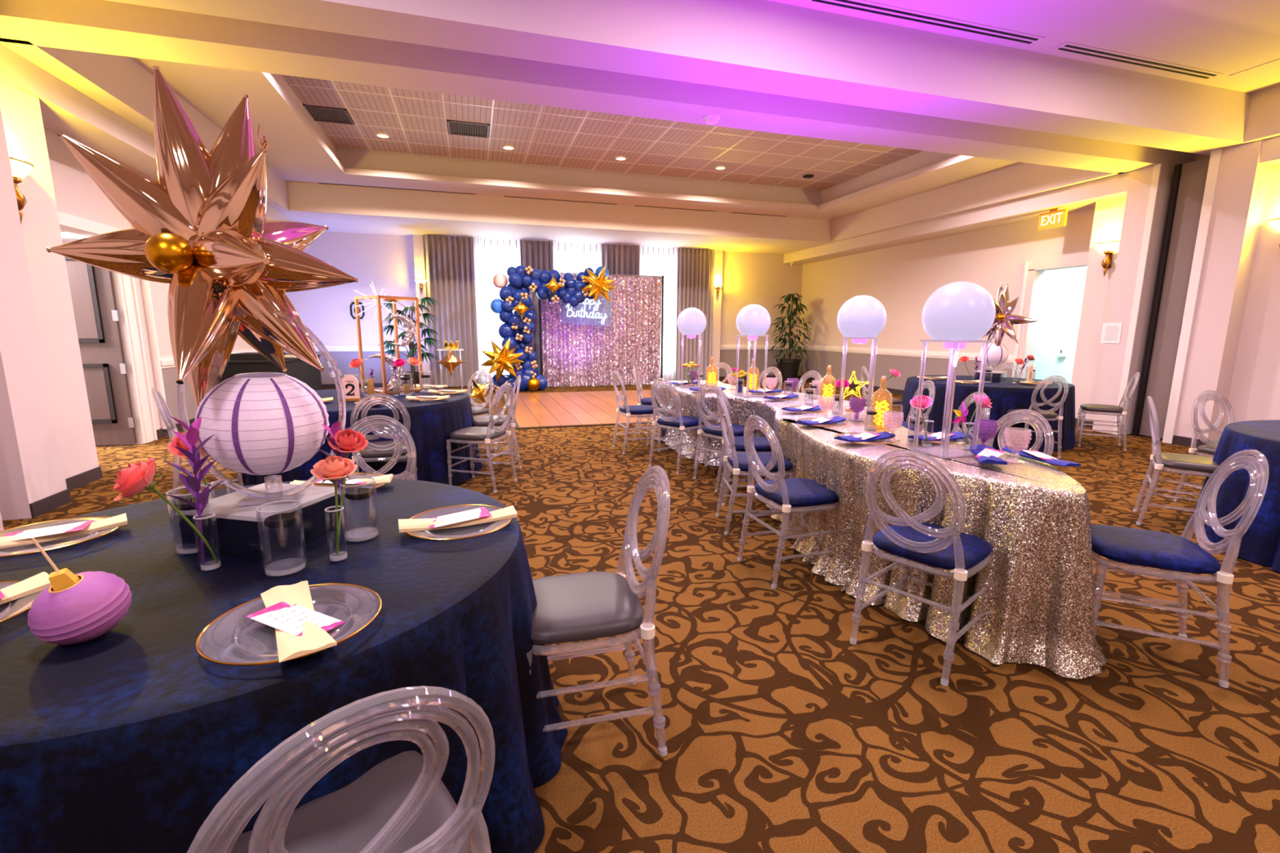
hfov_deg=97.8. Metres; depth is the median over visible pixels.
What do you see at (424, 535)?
charger plate
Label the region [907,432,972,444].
charger plate
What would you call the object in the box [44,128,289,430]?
wall
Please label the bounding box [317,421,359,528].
flower
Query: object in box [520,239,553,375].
drape
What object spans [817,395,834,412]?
goblet
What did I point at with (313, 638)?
napkin
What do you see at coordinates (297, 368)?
side table
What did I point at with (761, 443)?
cushion
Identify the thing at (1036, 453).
menu card
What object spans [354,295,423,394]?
frame
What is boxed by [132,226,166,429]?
trim
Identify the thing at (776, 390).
napkin
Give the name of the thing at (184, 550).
vase
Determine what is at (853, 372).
star
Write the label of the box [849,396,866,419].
goblet
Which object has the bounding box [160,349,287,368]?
trim
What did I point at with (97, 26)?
beam
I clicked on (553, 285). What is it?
star balloon
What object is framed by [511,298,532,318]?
star balloon
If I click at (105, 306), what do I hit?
door
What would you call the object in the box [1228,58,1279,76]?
strip
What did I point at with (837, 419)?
napkin
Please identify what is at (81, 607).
lantern
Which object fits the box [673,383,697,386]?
charger plate
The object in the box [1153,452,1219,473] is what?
cushion
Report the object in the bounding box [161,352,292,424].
trim
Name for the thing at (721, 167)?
recessed light
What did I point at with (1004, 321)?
balloon
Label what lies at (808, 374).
acrylic chair
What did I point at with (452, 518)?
menu card
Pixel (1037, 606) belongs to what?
tablecloth
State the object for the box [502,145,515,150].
recessed light
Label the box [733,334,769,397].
stand
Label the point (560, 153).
ceiling
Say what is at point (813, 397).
vase
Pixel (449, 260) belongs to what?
drape
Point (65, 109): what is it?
soffit
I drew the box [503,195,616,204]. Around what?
ceiling vent
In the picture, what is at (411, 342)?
taper
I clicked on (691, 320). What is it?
orb
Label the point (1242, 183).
column
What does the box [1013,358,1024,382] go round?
rose
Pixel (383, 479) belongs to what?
napkin
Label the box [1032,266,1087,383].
doorway
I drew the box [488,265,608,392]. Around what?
garland
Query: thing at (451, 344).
crown ornament
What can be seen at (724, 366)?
acrylic chair
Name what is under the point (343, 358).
trim
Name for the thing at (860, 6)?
ceiling vent
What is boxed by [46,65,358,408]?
balloon
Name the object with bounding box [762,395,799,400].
charger plate
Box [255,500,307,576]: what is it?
vase
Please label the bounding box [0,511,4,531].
column
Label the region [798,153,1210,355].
wall
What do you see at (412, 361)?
rose
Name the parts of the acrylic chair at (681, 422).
leg, leg, seat frame, leg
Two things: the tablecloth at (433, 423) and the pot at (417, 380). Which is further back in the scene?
the pot at (417, 380)
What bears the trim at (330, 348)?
attached to the wall at (387, 261)
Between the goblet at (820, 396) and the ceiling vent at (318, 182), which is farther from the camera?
the ceiling vent at (318, 182)
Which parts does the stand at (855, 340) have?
leg, leg, plate, plate, leg, leg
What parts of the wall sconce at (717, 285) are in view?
lamp shade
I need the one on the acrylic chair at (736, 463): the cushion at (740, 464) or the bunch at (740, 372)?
the cushion at (740, 464)
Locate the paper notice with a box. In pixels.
[1100,322,1122,343]
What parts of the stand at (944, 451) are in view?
leg, plate, leg, leg, plate, leg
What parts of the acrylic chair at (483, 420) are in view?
leg, leg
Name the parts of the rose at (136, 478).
stem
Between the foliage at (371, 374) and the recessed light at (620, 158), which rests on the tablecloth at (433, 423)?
the foliage at (371, 374)
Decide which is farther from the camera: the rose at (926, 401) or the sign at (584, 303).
the sign at (584, 303)
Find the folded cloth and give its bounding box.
[284,355,294,357]
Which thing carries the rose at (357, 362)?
in the bud vase
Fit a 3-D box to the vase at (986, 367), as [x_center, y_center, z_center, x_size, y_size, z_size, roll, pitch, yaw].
[4.470,-0.662,7.187,0.110,0.192,0.110,-3,10,-16]
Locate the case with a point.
(241, 356)
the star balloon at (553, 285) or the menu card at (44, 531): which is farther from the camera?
the star balloon at (553, 285)
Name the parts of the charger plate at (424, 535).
glass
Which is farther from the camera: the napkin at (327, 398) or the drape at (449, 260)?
the drape at (449, 260)
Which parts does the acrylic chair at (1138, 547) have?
leg, seat frame, leg, leg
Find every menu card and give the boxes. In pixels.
[0,590,5,599]
[2,520,93,541]
[245,601,345,635]
[315,478,366,484]
[429,506,491,528]
[773,394,789,398]
[795,404,816,409]
[811,417,832,422]
[853,431,880,439]
[927,431,954,439]
[974,448,1004,457]
[1021,449,1057,460]
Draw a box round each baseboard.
[29,488,71,518]
[65,466,102,491]
[155,417,195,438]
[321,382,404,388]
[719,375,776,380]
[796,375,903,395]
[1075,417,1093,427]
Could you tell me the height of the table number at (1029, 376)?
0.227 m
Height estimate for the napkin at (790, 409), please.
0.035 m
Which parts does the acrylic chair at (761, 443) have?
leg, leg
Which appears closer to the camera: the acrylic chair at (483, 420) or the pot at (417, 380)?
the acrylic chair at (483, 420)
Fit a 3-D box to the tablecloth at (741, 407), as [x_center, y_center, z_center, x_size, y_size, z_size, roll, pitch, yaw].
[1.239,0.043,5.775,1.394,0.754,3.600,-3,10,-16]
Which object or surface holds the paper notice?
attached to the column at (1140, 180)
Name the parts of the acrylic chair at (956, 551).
leg, leg, seat frame, leg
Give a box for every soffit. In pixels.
[0,43,293,221]
[783,171,1129,264]
[1258,135,1279,165]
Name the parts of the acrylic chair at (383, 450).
leg, seat frame, leg, leg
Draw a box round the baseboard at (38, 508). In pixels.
[29,488,71,518]
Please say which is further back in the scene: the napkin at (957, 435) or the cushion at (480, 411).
the cushion at (480, 411)
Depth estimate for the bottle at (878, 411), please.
3.72 m
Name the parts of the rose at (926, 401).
stem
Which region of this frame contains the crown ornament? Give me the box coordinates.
[443,340,459,349]
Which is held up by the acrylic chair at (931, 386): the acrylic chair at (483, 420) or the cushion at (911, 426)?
the cushion at (911, 426)
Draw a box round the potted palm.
[377,297,441,386]
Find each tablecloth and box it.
[0,478,568,852]
[241,386,483,485]
[649,380,893,510]
[770,418,1107,679]
[897,375,1075,452]
[1186,420,1279,572]
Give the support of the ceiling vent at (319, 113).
in the ceiling
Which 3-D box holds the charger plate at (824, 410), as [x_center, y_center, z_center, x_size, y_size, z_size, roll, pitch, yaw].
[1.310,-0.128,4.462,0.337,0.022,0.337,-3,10,-16]
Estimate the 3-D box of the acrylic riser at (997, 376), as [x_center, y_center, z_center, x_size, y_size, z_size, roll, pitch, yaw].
[4.681,-0.716,7.454,0.300,0.210,0.300,10,14,44]
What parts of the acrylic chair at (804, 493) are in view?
leg, leg, seat frame, leg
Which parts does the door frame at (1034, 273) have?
casing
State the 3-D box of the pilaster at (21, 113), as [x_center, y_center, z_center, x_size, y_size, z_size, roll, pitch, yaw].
[-5.170,-1.055,4.466,0.500,3.300,0.930,-3,10,-16]
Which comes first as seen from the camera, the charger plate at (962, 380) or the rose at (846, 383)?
the rose at (846, 383)
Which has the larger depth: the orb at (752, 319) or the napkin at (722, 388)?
the napkin at (722, 388)
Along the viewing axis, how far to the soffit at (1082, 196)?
9.94 m
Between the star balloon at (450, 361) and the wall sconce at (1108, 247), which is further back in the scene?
the star balloon at (450, 361)
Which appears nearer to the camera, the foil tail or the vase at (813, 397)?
the foil tail
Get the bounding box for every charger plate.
[0,516,120,558]
[0,581,31,623]
[195,583,382,666]
[344,472,386,491]
[354,399,395,405]
[405,504,511,540]
[408,398,445,401]
[413,386,444,389]
[430,389,463,395]
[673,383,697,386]
[753,391,782,395]
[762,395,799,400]
[786,406,826,413]
[795,417,847,426]
[834,432,896,444]
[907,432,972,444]
[918,376,946,379]
[956,380,978,384]
[1019,381,1050,385]
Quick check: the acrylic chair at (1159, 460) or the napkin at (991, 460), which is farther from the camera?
the acrylic chair at (1159, 460)
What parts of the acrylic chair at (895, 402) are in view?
leg, seat frame, leg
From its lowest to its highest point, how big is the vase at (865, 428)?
0.144 m
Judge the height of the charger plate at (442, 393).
0.022 m
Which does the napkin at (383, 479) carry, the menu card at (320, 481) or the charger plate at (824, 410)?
the menu card at (320, 481)
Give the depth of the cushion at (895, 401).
7.47 m
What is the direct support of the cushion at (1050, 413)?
on the acrylic chair at (1050, 415)
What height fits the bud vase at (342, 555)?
0.147 m
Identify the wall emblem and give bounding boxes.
[349,302,364,319]
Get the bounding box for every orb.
[676,307,706,333]
[736,304,770,334]
[836,295,886,337]
[921,281,995,340]
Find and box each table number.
[341,375,360,400]
[1026,365,1033,381]
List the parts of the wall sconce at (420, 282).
lamp shade, stem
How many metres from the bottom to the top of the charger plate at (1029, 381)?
0.022 m
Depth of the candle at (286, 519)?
1.46 m
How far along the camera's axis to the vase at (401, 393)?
5.45 m
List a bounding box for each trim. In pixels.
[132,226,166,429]
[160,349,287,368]
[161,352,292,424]
[313,345,417,351]
[315,351,418,384]
[719,349,798,376]
[720,344,798,349]
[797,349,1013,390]
[798,344,1014,362]
[1112,163,1162,435]
[1162,148,1223,444]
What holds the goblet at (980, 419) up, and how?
on the tablecloth at (1037, 606)
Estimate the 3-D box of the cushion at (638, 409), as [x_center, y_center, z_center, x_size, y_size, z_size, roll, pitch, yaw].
[-0.013,-0.202,6.590,0.422,0.066,0.418,-3,10,-19]
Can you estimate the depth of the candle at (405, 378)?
5.42 m
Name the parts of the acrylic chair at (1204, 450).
leg, seat frame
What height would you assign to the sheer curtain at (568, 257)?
3.520 m
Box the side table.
[218,354,322,390]
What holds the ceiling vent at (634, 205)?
in the ceiling
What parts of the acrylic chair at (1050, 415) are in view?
leg, seat frame, leg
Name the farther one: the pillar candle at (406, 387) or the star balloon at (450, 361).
the star balloon at (450, 361)
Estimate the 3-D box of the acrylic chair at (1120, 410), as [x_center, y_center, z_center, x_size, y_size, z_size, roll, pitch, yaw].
[5.804,-0.218,6.952,0.520,0.940,0.440,7,12,32]
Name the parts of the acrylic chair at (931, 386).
leg, leg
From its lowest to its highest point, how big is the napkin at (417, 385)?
0.035 m
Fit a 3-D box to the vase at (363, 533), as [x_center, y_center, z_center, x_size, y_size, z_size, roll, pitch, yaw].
[-0.867,0.255,1.726,0.102,0.177,0.102,-3,10,-16]
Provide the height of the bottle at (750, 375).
0.348 m
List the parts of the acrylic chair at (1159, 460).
leg, leg, seat frame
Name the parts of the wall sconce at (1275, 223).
lamp shade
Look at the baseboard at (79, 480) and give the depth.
5.01 m
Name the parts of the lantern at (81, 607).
lamp shade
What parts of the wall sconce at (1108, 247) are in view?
stem, lamp shade, plate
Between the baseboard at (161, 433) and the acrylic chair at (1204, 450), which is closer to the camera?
the acrylic chair at (1204, 450)
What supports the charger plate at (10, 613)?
on the tablecloth at (126, 739)
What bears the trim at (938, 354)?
attached to the wall at (902, 277)
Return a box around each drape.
[422,234,479,386]
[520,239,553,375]
[601,243,639,275]
[675,247,713,380]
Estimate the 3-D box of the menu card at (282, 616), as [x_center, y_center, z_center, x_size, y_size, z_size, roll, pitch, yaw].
[-0.739,0.414,1.199,0.192,0.014,0.086,5,11,23]
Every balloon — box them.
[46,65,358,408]
[434,347,465,376]
[469,378,488,404]
[480,337,524,382]
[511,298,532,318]
[543,274,564,296]
[582,266,615,302]
[978,280,1037,346]
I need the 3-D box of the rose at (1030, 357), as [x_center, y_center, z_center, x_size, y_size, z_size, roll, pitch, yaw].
[5.147,-0.789,7.446,0.237,0.330,0.114,-3,10,-16]
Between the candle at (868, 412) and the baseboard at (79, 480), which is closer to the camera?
the candle at (868, 412)
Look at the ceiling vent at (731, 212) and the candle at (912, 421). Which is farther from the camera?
the ceiling vent at (731, 212)
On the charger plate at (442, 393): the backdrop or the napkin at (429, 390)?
the napkin at (429, 390)
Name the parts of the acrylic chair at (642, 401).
leg, leg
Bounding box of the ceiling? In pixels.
[129,0,1279,220]
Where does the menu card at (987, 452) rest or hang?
on the napkin at (991, 460)
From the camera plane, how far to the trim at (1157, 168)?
7.46 m
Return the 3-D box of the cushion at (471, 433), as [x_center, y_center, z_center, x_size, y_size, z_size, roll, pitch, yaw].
[-1.454,0.058,5.033,0.422,0.066,0.418,3,10,14]
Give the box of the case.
[229,351,285,360]
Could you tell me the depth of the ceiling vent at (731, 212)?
12.89 m
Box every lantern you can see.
[27,537,131,644]
[194,372,329,475]
[979,342,1008,365]
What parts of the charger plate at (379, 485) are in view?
glass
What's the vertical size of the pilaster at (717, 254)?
3.550 m
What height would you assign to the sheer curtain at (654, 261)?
3.520 m
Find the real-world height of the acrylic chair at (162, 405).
0.940 m
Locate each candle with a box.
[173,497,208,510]
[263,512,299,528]
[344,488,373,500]
[367,377,374,395]
[400,376,410,380]
[403,383,409,393]
[420,374,430,377]
[866,411,876,414]
[910,420,922,424]
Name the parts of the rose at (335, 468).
stem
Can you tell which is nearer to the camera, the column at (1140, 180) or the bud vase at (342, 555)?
the bud vase at (342, 555)
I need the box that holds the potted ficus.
[767,293,812,382]
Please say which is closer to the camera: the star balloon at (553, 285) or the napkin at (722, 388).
the napkin at (722, 388)
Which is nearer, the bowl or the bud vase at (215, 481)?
the bud vase at (215, 481)
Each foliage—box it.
[164,415,226,564]
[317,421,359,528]
[368,368,375,378]
[391,360,399,391]
[973,355,979,378]
[1018,356,1028,377]
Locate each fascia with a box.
[0,37,308,223]
[781,162,1124,254]
[1243,85,1279,142]
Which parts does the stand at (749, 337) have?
leg, leg, plate, plate, leg, leg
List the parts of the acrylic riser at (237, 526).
panel, plate, panel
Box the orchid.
[951,401,968,444]
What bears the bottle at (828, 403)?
on the tablecloth at (741, 407)
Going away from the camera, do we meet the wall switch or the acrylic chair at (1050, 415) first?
the acrylic chair at (1050, 415)
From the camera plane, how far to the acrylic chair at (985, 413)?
4.42 m
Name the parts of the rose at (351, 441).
stem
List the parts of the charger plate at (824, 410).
glass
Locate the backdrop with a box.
[537,272,664,387]
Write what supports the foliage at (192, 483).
in the bud vase at (211, 565)
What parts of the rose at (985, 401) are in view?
stem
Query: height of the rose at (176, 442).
0.298 m
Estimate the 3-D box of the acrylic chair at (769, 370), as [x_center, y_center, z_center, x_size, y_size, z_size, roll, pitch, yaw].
[1.549,-0.298,7.264,0.520,0.940,0.440,-7,12,-37]
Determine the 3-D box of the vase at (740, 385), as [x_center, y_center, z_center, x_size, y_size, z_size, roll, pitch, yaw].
[1.055,-0.438,5.919,0.072,0.140,0.072,-3,10,-16]
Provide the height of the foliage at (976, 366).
0.308 m
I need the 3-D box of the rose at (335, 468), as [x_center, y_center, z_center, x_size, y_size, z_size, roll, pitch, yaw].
[-0.827,0.221,1.529,0.112,0.285,0.108,-3,10,-16]
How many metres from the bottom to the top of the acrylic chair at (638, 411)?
0.940 m
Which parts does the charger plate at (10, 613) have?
glass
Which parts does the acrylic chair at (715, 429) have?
leg, seat frame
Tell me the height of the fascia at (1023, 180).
0.560 m
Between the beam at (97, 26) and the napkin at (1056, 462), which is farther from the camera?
the beam at (97, 26)
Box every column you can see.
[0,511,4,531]
[1092,164,1174,434]
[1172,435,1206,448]
[1174,139,1271,439]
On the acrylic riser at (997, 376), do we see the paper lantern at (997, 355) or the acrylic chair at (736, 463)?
the paper lantern at (997, 355)
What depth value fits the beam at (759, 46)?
4.76 m
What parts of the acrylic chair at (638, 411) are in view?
leg, leg, seat frame, leg, leg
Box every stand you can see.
[177,308,346,506]
[680,333,702,387]
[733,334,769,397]
[837,337,878,422]
[910,339,991,458]
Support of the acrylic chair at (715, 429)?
on the floor
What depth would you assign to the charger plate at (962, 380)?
6.94 m
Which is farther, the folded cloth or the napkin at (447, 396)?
the folded cloth
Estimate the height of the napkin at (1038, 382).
0.035 m
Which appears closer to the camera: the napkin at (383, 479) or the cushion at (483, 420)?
the napkin at (383, 479)
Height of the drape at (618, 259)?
3.520 m
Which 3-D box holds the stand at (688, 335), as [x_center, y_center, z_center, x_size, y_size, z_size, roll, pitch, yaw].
[0.579,-0.749,6.356,0.230,0.598,0.230,1,10,5]
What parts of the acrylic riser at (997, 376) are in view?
panel, plate, panel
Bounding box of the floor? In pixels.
[0,378,1279,852]
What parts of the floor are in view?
parquet panel, parquet panel, parquet panel, parquet panel, parquet panel, parquet panel, parquet panel, parquet panel, parquet panel, parquet panel, parquet panel, parquet panel, parquet panel, parquet panel, parquet panel, parquet panel, parquet panel, parquet panel, parquet panel, parquet panel, parquet panel, parquet panel, parquet panel, parquet panel, parquet panel, parquet panel, parquet panel, parquet panel, parquet panel, parquet panel, parquet panel, parquet panel, parquet panel, parquet panel, parquet panel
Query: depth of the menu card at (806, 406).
4.46 m
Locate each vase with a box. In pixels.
[165,484,213,554]
[192,512,222,570]
[210,480,230,497]
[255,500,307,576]
[324,506,347,560]
[338,476,379,541]
[398,373,412,395]
[418,371,432,392]
[737,377,742,391]
[804,388,814,405]
[808,382,817,399]
[831,394,843,413]
[863,407,878,430]
[906,415,923,441]
[922,420,933,447]
[962,422,974,449]
[984,367,993,382]
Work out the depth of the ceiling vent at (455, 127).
8.76 m
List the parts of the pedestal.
leg, leg, plate, leg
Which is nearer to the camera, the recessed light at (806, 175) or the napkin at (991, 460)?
the napkin at (991, 460)
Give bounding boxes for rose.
[113,457,217,563]
[167,432,213,498]
[310,456,357,554]
[327,429,368,535]
[349,358,365,393]
[393,359,405,394]
[407,357,421,388]
[835,379,849,408]
[885,368,900,380]
[910,395,932,441]
[959,355,973,380]
[966,393,992,444]
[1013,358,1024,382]
[1015,355,1035,379]
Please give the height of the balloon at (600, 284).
0.826 m
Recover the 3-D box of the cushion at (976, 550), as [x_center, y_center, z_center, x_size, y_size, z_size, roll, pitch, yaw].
[1.292,0.515,2.479,0.422,0.066,0.418,-8,13,-40]
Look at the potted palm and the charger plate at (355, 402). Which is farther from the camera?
the potted palm
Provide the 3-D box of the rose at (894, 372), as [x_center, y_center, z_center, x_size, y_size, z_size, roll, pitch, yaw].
[1.669,-0.338,3.677,0.103,0.082,0.069,-3,10,-19]
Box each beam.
[0,0,1195,173]
[106,0,1251,155]
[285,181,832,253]
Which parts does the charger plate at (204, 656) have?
glass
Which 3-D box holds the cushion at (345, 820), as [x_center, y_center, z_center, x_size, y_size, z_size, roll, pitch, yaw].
[-0.544,0.760,0.996,0.418,0.066,0.422,-8,13,-40]
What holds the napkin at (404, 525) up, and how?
on the charger plate at (424, 535)
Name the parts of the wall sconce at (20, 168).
stem, lamp shade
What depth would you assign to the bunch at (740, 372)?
5.89 m
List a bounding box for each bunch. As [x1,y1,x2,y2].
[683,361,698,383]
[730,370,746,379]
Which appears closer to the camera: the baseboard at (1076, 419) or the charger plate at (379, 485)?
the charger plate at (379, 485)
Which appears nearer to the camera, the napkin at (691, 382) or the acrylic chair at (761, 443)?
the acrylic chair at (761, 443)
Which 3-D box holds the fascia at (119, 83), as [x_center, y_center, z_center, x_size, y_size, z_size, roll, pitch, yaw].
[-6.288,-3.930,8.271,0.750,0.560,8.800,-3,10,-16]
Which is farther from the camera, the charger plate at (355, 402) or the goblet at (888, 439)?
the charger plate at (355, 402)
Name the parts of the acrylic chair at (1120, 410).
leg, leg, seat frame, leg, leg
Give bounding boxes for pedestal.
[436,348,463,390]
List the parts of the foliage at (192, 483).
stem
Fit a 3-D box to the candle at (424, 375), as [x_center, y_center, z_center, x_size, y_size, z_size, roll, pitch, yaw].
[-2.191,-0.515,5.709,0.092,0.033,0.092,-3,10,-16]
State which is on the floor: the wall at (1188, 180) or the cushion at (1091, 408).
the wall at (1188, 180)
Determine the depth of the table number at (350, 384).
4.98 m
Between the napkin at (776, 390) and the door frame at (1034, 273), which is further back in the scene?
the door frame at (1034, 273)
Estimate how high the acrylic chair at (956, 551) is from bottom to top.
0.940 m
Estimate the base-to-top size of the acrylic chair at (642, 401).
0.940 m
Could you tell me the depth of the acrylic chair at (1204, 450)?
4.60 m
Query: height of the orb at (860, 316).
0.293 m
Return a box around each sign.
[561,297,607,324]
[1037,208,1067,230]
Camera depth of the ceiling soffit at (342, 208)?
12.03 m
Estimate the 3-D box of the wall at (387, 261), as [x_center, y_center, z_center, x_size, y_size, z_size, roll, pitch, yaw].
[-1.592,-3.165,14.589,13.850,4.060,0.200,-3,10,-16]
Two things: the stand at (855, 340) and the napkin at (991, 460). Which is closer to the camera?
the napkin at (991, 460)
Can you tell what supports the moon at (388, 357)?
on the tablecloth at (433, 423)
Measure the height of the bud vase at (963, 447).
0.147 m
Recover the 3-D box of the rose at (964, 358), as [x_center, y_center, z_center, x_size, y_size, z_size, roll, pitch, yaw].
[4.240,-0.751,7.232,0.230,0.317,0.108,-3,10,-16]
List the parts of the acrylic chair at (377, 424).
leg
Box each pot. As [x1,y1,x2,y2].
[404,372,423,386]
[776,358,800,382]
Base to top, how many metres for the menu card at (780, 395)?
0.014 m
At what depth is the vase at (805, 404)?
4.86 m
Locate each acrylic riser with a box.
[174,483,348,561]
[973,365,1006,382]
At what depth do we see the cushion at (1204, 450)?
4.50 m
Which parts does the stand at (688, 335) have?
leg, plate, plate, leg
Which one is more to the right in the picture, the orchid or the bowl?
the bowl
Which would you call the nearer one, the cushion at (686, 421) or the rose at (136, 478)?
the rose at (136, 478)
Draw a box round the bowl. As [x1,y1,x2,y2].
[1004,427,1031,451]
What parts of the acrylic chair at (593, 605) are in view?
leg, seat frame, leg, leg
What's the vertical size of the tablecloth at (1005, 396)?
0.754 m
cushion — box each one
[210,750,471,852]
[359,440,407,457]
[449,426,506,440]
[471,406,488,415]
[472,415,511,426]
[530,571,644,644]
[619,404,653,414]
[640,397,652,405]
[657,415,703,427]
[702,423,755,436]
[727,452,791,471]
[733,436,771,451]
[754,478,838,506]
[864,396,901,404]
[872,522,991,569]
[899,421,922,431]
[1007,408,1057,417]
[1080,404,1124,413]
[1090,524,1221,573]
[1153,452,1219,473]
[1196,444,1217,455]
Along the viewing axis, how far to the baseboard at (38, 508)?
4.30 m
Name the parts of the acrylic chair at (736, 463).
leg, leg, seat frame, leg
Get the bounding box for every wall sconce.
[8,156,34,223]
[414,279,426,293]
[713,283,723,295]
[1094,240,1119,276]
[1267,217,1279,247]
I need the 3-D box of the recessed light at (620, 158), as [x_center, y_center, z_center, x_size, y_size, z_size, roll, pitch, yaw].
[-0.350,-4.892,10.194,0.220,0.012,0.220,-3,10,-16]
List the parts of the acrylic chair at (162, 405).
leg, leg, leg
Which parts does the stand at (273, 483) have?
post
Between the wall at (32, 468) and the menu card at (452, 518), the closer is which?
the menu card at (452, 518)
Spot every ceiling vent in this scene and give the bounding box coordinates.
[302,103,354,124]
[318,182,475,194]
[447,119,489,137]
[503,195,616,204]
[634,204,715,211]
[731,212,785,216]
[804,0,1045,45]
[1051,41,1223,79]
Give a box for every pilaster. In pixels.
[0,76,98,479]
[412,234,431,385]
[710,249,723,381]
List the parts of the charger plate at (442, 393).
glass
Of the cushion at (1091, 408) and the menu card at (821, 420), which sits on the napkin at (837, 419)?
the menu card at (821, 420)
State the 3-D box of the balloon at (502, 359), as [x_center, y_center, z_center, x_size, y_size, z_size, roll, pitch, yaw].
[-3.031,-1.473,12.363,0.901,0.981,0.938,7,12,34]
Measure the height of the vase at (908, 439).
0.144 m
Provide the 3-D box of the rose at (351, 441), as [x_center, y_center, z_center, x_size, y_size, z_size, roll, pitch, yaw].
[-0.870,0.161,1.682,0.110,0.304,0.095,-7,12,-36]
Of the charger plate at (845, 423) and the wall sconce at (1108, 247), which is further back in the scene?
the wall sconce at (1108, 247)
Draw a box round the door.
[57,210,157,445]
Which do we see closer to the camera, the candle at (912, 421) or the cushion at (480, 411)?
the candle at (912, 421)
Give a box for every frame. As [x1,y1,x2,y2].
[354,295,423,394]
[1012,257,1088,378]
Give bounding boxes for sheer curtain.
[553,241,601,272]
[640,246,677,381]
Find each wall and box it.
[0,106,66,519]
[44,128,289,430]
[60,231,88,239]
[288,231,802,345]
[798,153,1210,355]
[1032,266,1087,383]
[1071,195,1126,420]
[1132,157,1209,438]
[1222,164,1279,429]
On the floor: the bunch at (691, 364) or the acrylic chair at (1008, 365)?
the acrylic chair at (1008, 365)
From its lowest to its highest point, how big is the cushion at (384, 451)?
0.066 m
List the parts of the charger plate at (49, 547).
glass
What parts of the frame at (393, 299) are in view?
post, rail, rail, rail, post, post, rail, rail, rail, rail, post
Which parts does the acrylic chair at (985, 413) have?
leg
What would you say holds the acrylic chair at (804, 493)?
on the floor
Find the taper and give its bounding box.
[411,342,416,387]
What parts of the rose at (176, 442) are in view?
stem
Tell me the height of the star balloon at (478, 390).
0.298 m
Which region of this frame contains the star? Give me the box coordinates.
[843,371,868,411]
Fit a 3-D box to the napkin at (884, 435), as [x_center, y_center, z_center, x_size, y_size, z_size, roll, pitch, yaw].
[1.315,0.062,3.268,0.380,0.035,0.118,-5,11,-26]
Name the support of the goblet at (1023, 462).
on the tablecloth at (1037, 606)
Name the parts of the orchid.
stem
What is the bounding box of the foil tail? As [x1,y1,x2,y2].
[255,124,267,150]
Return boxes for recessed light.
[375,133,390,137]
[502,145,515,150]
[614,155,626,160]
[715,165,725,169]
[803,174,813,177]
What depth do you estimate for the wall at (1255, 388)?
6.51 m
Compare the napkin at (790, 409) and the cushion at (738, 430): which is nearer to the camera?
the napkin at (790, 409)
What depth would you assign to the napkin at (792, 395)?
5.22 m
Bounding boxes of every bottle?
[706,356,717,383]
[746,358,759,391]
[819,364,835,405]
[869,376,893,429]
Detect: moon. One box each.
[363,352,405,392]
[383,314,416,346]
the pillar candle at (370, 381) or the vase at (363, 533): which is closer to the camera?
the vase at (363, 533)
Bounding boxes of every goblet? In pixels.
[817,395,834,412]
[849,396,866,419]
[882,412,903,440]
[973,418,997,440]
[1004,427,1031,463]
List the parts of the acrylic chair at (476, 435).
leg, leg, seat frame, leg, leg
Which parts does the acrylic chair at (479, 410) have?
seat frame, leg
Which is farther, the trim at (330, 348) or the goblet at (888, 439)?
the trim at (330, 348)
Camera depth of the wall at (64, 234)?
7.98 m
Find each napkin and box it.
[0,513,128,548]
[0,572,51,604]
[260,580,337,662]
[289,473,392,488]
[321,396,333,401]
[398,505,517,532]
[405,395,449,399]
[413,384,447,387]
[427,389,467,393]
[671,381,697,384]
[688,386,725,391]
[748,388,782,393]
[763,393,798,399]
[781,404,826,411]
[795,416,845,425]
[834,431,895,442]
[907,431,970,441]
[916,376,946,378]
[955,379,979,382]
[969,444,1007,465]
[1001,446,1080,466]
[1019,381,1040,383]
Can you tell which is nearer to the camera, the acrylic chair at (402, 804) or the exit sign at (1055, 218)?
the acrylic chair at (402, 804)
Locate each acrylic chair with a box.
[151,386,244,494]
[186,685,494,852]
[341,414,416,479]
[350,393,417,479]
[446,382,517,493]
[467,368,497,448]
[472,374,521,468]
[526,466,670,756]
[612,370,661,453]
[633,365,657,438]
[648,377,707,474]
[693,382,759,479]
[706,362,733,384]
[715,387,774,506]
[715,397,794,535]
[737,414,838,589]
[756,366,782,389]
[795,370,822,395]
[849,449,991,686]
[860,365,902,421]
[899,380,935,435]
[949,391,990,445]
[984,408,1053,456]
[994,362,1022,377]
[1006,375,1068,457]
[1075,372,1139,450]
[1090,449,1269,688]
[1133,395,1219,525]
[1173,390,1234,502]
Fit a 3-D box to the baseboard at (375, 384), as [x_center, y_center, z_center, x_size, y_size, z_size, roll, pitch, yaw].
[-6.523,-0.979,13.364,2.920,0.110,0.020,-3,10,-16]
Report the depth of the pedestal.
11.18 m
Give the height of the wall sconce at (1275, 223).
0.479 m
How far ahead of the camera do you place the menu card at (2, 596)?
1.26 m
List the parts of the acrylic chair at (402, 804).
leg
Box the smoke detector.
[703,114,719,124]

